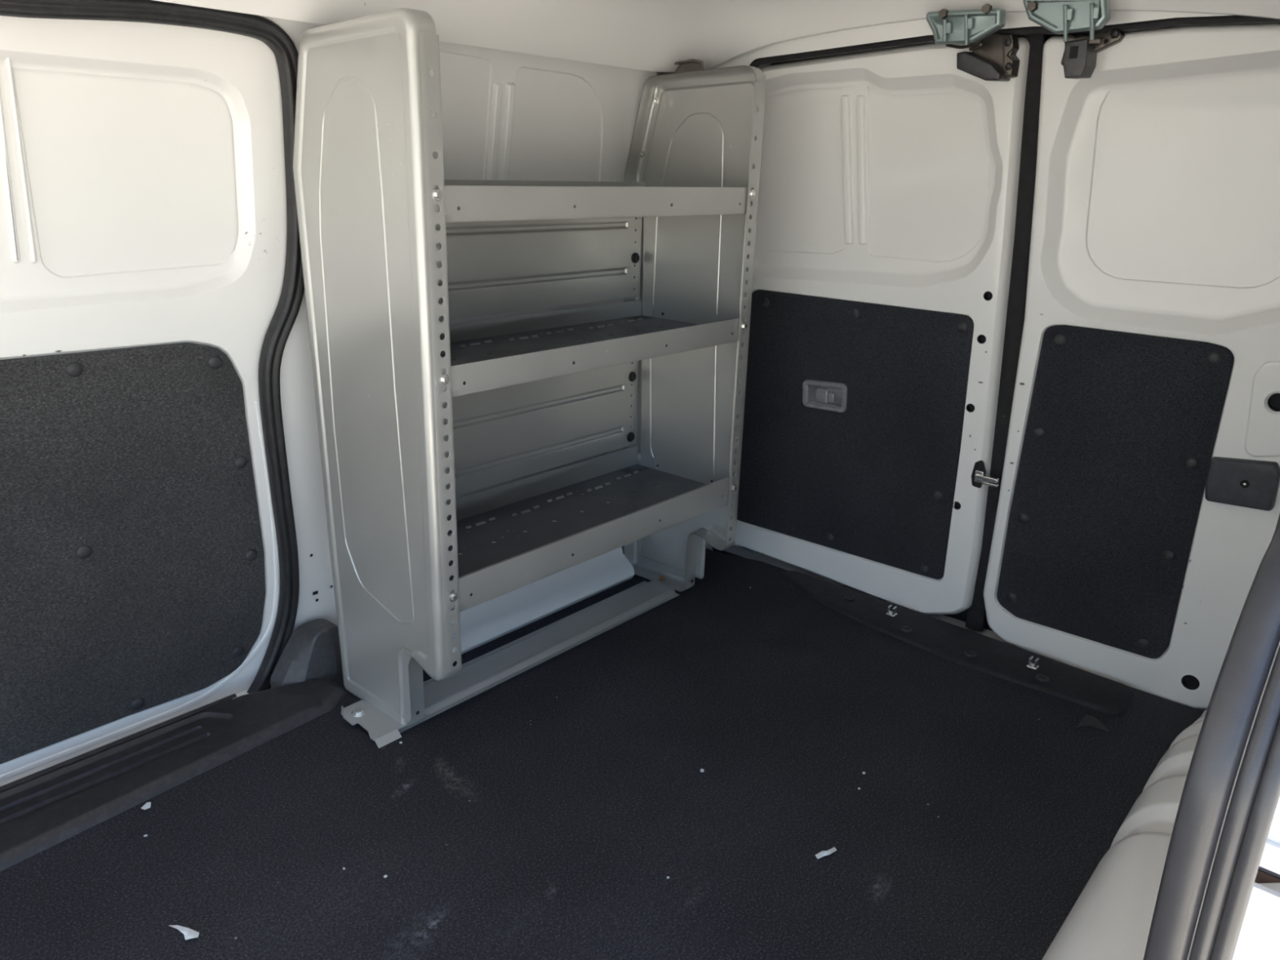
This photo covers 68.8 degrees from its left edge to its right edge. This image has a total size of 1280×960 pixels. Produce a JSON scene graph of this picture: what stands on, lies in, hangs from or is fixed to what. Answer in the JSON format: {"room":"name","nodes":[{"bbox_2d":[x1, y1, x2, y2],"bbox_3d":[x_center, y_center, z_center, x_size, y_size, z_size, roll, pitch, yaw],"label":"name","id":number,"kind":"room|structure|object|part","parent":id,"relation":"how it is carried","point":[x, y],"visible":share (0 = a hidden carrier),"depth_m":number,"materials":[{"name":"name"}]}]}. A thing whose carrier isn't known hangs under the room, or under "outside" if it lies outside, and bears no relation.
{"room":"vehicle interior","nodes":[
{"label":"vehicle interior","id":0,"kind":"room"},
{"bbox_2d":[259,15,657,635],"bbox_3d":[-1.063,-0.007,1.312,0.209,1.340,3.490,17,24,38],"label":"wall","id":1,"kind":"structure","parent":0,"point":[506,115],"depth_m":1.88,"materials":[{"name":"white metal"}]},
{"bbox_2d":[0,15,286,786],"bbox_3d":[-1.319,0.078,1.038,0.190,1.349,2.070,17,24,38],"label":"door","id":2,"kind":"structure","parent":1,"relation":"in","point":[143,194],"depth_m":1.52,"materials":[{"name":"white paint"}]},
{"bbox_3d":[-0.984,0.146,1.488,0.095,0.695,0.801,17,24,38],"label":"felt panel","id":3,"kind":"part","parent":2,"relation":"part of","materials":[{"name":"black fabric"}]},
{"bbox_2d":[0,0,304,693],"bbox_3d":[-0.839,-0.063,1.513,0.182,1.330,0.676,17,24,38],"label":"seal","id":4,"kind":"object","parent":1,"relation":"attached to","point":[264,29],"visible":0.73,"depth_m":1.62,"materials":[{"name":"black rubber"}]},
{"bbox_2d":[270,618,342,688],"bbox_3d":[-0.667,0.388,1.899,0.067,0.196,0.146,17,24,38],"label":"trim","id":5,"kind":"structure","parent":1,"relation":"attached to","point":[313,651],"depth_m":1.86,"materials":[{"name":"grey plastic"}]},
{"bbox_2d":[0,548,1203,959],"bbox_3d":[-0.493,0.733,0.950,1.540,0.020,3.592,17,24,38],"label":"floor","id":6,"kind":"structure","parent":0,"point":[547,813],"depth_m":1.51,"materials":[{"name":"rubber"}]},
{"bbox_2d":[141,802,151,809],"bbox_3d":[-0.795,0.525,1.504,0.012,0.005,0.016,8,19,18],"label":"scrap","id":7,"kind":"object","parent":6,"relation":"on","point":[147,805],"visible":1,"depth_m":1.50,"materials":[{"name":"white paper"}]},
{"bbox_2d":[0,678,347,871],"bbox_3d":[-1.291,0.655,1.144,0.245,0.081,2.054,17,24,38],"label":"door sill","id":8,"kind":"structure","parent":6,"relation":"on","point":[41,810],"depth_m":1.59,"materials":[{"name":"grey plastic"}]},
{"bbox_2d":[169,924,199,940],"bbox_3d":[-0.619,0.611,1.262,0.054,0.005,0.016,7,19,15],"label":"scrap","id":9,"kind":"object","parent":6,"relation":"on","point":[188,933],"visible":1,"depth_m":1.26,"materials":[{"name":"white paper"}]},
{"bbox_2d":[293,8,765,748],"bbox_3d":[-0.192,-0.206,1.857,0.356,1.200,0.937,17,24,38],"label":"shelving unit","id":10,"kind":"object","parent":6,"relation":"on","point":[416,412],"visible":1,"depth_m":1.82,"materials":[{"name":"metal"}]},
{"bbox_3d":[-0.444,-0.124,1.585,0.350,1.198,0.051,17,24,38],"label":"panel","id":11,"kind":"part","parent":10,"relation":"part of","materials":[{"name":"grey metal"}]},
{"bbox_3d":[-0.217,0.357,2.044,0.114,0.012,0.825,17,24,38],"label":"floor rail","id":12,"kind":"part","parent":10,"relation":"part of","materials":[{"name":"metal"}]},
{"bbox_3d":[-0.283,-0.452,1.908,0.007,0.220,0.860,17,24,38],"label":"panel","id":13,"kind":"part","parent":10,"relation":"part of","materials":[{"name":"grey metal"}]},
{"bbox_3d":[-0.291,-0.149,2.010,0.007,0.319,0.860,17,24,38],"label":"panel","id":14,"kind":"part","parent":10,"relation":"part of","materials":[{"name":"grey metal"}]},
{"bbox_3d":[-0.172,0.074,1.969,0.317,0.065,0.865,17,24,38],"label":"shelf","id":15,"kind":"part","parent":10,"relation":"part of","materials":[{"name":"grey metal"}]},
{"bbox_3d":[-0.162,-0.278,1.851,0.317,0.052,0.865,17,24,38],"label":"shelf","id":16,"kind":"part","parent":10,"relation":"part of","materials":[{"name":"grey metal"}]},
{"bbox_3d":[-0.155,-0.533,1.766,0.317,0.055,0.865,17,24,38],"label":"shelf","id":17,"kind":"part","parent":10,"relation":"part of","materials":[{"name":"grey metal"}]},
{"bbox_3d":[0.098,-0.306,2.177,0.350,1.198,0.051,17,24,38],"label":"panel","id":18,"kind":"part","parent":10,"relation":"part of","materials":[{"name":"grey metal"}]},
{"bbox_2d":[446,452,634,653],"bbox_3d":[-0.309,0.148,2.163,0.208,0.330,0.698,17,24,38],"label":"wall","id":19,"kind":"structure","parent":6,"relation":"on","point":[482,624],"depth_m":2.17,"materials":[{"name":"white metal"}]},
{"bbox_2d":[815,847,836,858],"bbox_3d":[0.289,0.577,1.444,0.042,0.005,0.013,-8,21,-28],"label":"scrap","id":20,"kind":"object","parent":6,"relation":"on","point":[823,853],"visible":1,"depth_m":1.44,"materials":[{"name":"white paper"}]},
{"bbox_2d":[1076,714,1110,732],"bbox_3d":[0.873,0.469,1.805,0.062,0.012,0.035,6,19,12],"label":"flap","id":21,"kind":"object","parent":6,"relation":"on","point":[1089,720],"visible":1,"depth_m":1.80,"materials":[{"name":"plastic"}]},
{"bbox_2d":[1041,709,1207,959],"bbox_3d":[0.769,0.535,1.363,0.144,0.164,1.138,17,24,38],"label":"wheel arch cover","id":22,"kind":"object","parent":6,"relation":"on","point":[1111,918],"visible":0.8,"depth_m":1.21,"materials":[{"name":"white paint"}]},
{"bbox_2d":[233,546,993,698],"bbox_3d":[-0.529,0.763,0.998,1.660,0.060,3.750,17,24,38],"label":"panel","id":23,"kind":"object","parent":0,"point":[244,692],"depth_m":1.89,"materials":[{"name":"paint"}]},
{"bbox_2d":[154,0,1279,71],"bbox_3d":[-0.468,-0.509,0.546,1.412,0.188,3.393,17,24,38],"label":"ceiling","id":24,"kind":"structure","parent":0,"point":[647,35],"depth_m":1.85,"materials":[{"name":"white paint"}]},
{"bbox_2d":[656,58,703,75],"bbox_3d":[0.091,-0.930,2.113,0.107,0.040,0.020,4,19,7],"label":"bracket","id":25,"kind":"object","parent":24,"relation":"attached to","point":[692,64],"visible":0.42,"depth_m":2.12,"materials":[{"name":"metal"}]},
{"bbox_2d":[926,3,1005,44],"bbox_3d":[0.595,-0.836,1.721,0.146,0.067,0.033,17,24,38],"label":"latch striker","id":26,"kind":"object","parent":24,"relation":"attached to","point":[966,27],"visible":1,"depth_m":1.71,"materials":[{"name":"metal"}]},
{"bbox_3d":[0.565,-0.834,1.733,0.012,0.039,0.009,2,19,1],"label":"rod","id":27,"kind":"part","parent":26,"relation":"part of","materials":[{"name":"metal"}]},
{"bbox_3d":[0.596,-0.823,1.708,0.014,0.051,0.009,9,20,20],"label":"rod","id":28,"kind":"part","parent":26,"relation":"part of","materials":[{"name":"metal"}]},
{"bbox_2d":[1022,0,1111,41],"bbox_3d":[0.730,-0.796,1.609,0.145,0.078,0.033,17,24,38],"label":"latch striker","id":29,"kind":"object","parent":24,"relation":"attached to","point":[1065,17],"visible":1,"depth_m":1.60,"materials":[{"name":"metal"}]},
{"bbox_3d":[0.729,-0.782,1.599,0.017,0.058,0.009,9,20,20],"label":"rod","id":30,"kind":"part","parent":29,"relation":"part of","materials":[{"name":"metal"}]},
{"bbox_3d":[0.761,-0.772,1.573,0.017,0.058,0.009,9,20,20],"label":"rod","id":31,"kind":"part","parent":29,"relation":"part of","materials":[{"name":"metal"}]},
{"bbox_2d":[705,10,1232,711],"bbox_3d":[0.721,-0.329,1.984,1.720,1.507,0.179,17,24,38],"label":"door frame","id":32,"kind":"structure","parent":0,"point":[905,29],"depth_m":1.96,"materials":[{"name":"white paint"}]},
{"bbox_2d":[733,33,1029,614],"bbox_3d":[0.494,-0.313,2.160,0.738,1.271,0.190,17,24,38],"label":"door","id":33,"kind":"structure","parent":32,"relation":"in","point":[889,180],"depth_m":2.12,"materials":[{"name":"white paint"}]},
{"bbox_3d":[0.440,-0.205,2.264,0.036,0.034,0.010,17,24,38],"label":"pull lever","id":34,"kind":"part","parent":33,"relation":"part of","materials":[{"name":"grey plastic"}]},
{"bbox_3d":[0.446,-0.205,2.262,0.123,0.076,0.011,17,24,38],"label":"handle","id":35,"kind":"part","parent":33,"relation":"part of","materials":[{"name":"grey plastic"}]},
{"bbox_3d":[0.479,-0.120,2.272,0.619,0.632,0.045,17,24,38],"label":"felt panel","id":36,"kind":"part","parent":33,"relation":"part of","materials":[{"name":"black fabric"}]},
{"bbox_3d":[0.613,-0.820,1.767,0.072,0.017,0.007,17,24,38],"label":"pull rod","id":37,"kind":"part","parent":33,"relation":"part of","materials":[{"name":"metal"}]},
{"bbox_2d":[741,26,1171,631],"bbox_3d":[0.787,-0.279,2.026,1.350,1.398,0.084,17,24,38],"label":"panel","id":38,"kind":"object","parent":32,"relation":"attached to","point":[962,616],"depth_m":2.18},
{"bbox_2d":[781,570,1134,715],"bbox_3d":[0.662,0.341,2.143,0.861,0.030,0.166,17,24,38],"label":"trim","id":39,"kind":"structure","parent":32,"relation":"attached to","point":[961,646],"depth_m":2.07,"materials":[{"name":"black plastic"}]},
{"bbox_2d":[711,15,1279,558],"bbox_3d":[0.699,-0.248,1.991,1.335,1.298,0.095,17,24,38],"label":"rear weatherstrip","id":40,"kind":"object","parent":32,"relation":"attached to","point":[1221,20],"visible":0.38,"depth_m":1.73,"materials":[{"name":"black rubber"}]},
{"bbox_2d":[964,22,1279,708],"bbox_3d":[0.950,-0.182,1.787,0.634,1.298,0.184,17,24,38],"label":"door","id":41,"kind":"structure","parent":32,"relation":"in","point":[1132,514],"depth_m":1.78,"materials":[{"name":"white paint"}]},
{"bbox_3d":[0.938,0.029,1.899,0.356,0.660,0.046,17,24,38],"label":"felt panel","id":42,"kind":"part","parent":41,"relation":"part of","materials":[{"name":"black fabric"}]},
{"bbox_2d":[1232,796,1279,959],"bbox_3d":[0.609,0.174,0.730,0.227,1.360,0.036,17,24,38],"label":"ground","id":43,"kind":"structure","parent":0,"point":[1259,939],"depth_m":0.83,"materials":[{"name":"white paint"}]},
{"bbox_2d":[1143,513,1279,959],"bbox_3d":[0.430,0.232,0.698,0.080,1.264,0.306,17,24,38],"label":"seal","id":44,"kind":"object","parent":43,"relation":"attached to","point":[1230,796],"visible":1,"depth_m":0.67,"materials":[{"name":"grey rubber"}]},
{"bbox_3d":[0.431,0.235,0.688,0.038,1.262,0.290,17,24,38],"label":"bulb","id":45,"kind":"part","parent":44,"relation":"part of","materials":[{"name":"grey rubber"}]},
{"bbox_3d":[0.441,0.238,0.680,0.038,1.263,0.290,17,24,38],"label":"bulb","id":46,"kind":"part","parent":44,"relation":"part of","materials":[{"name":"grey rubber"}]}
]}

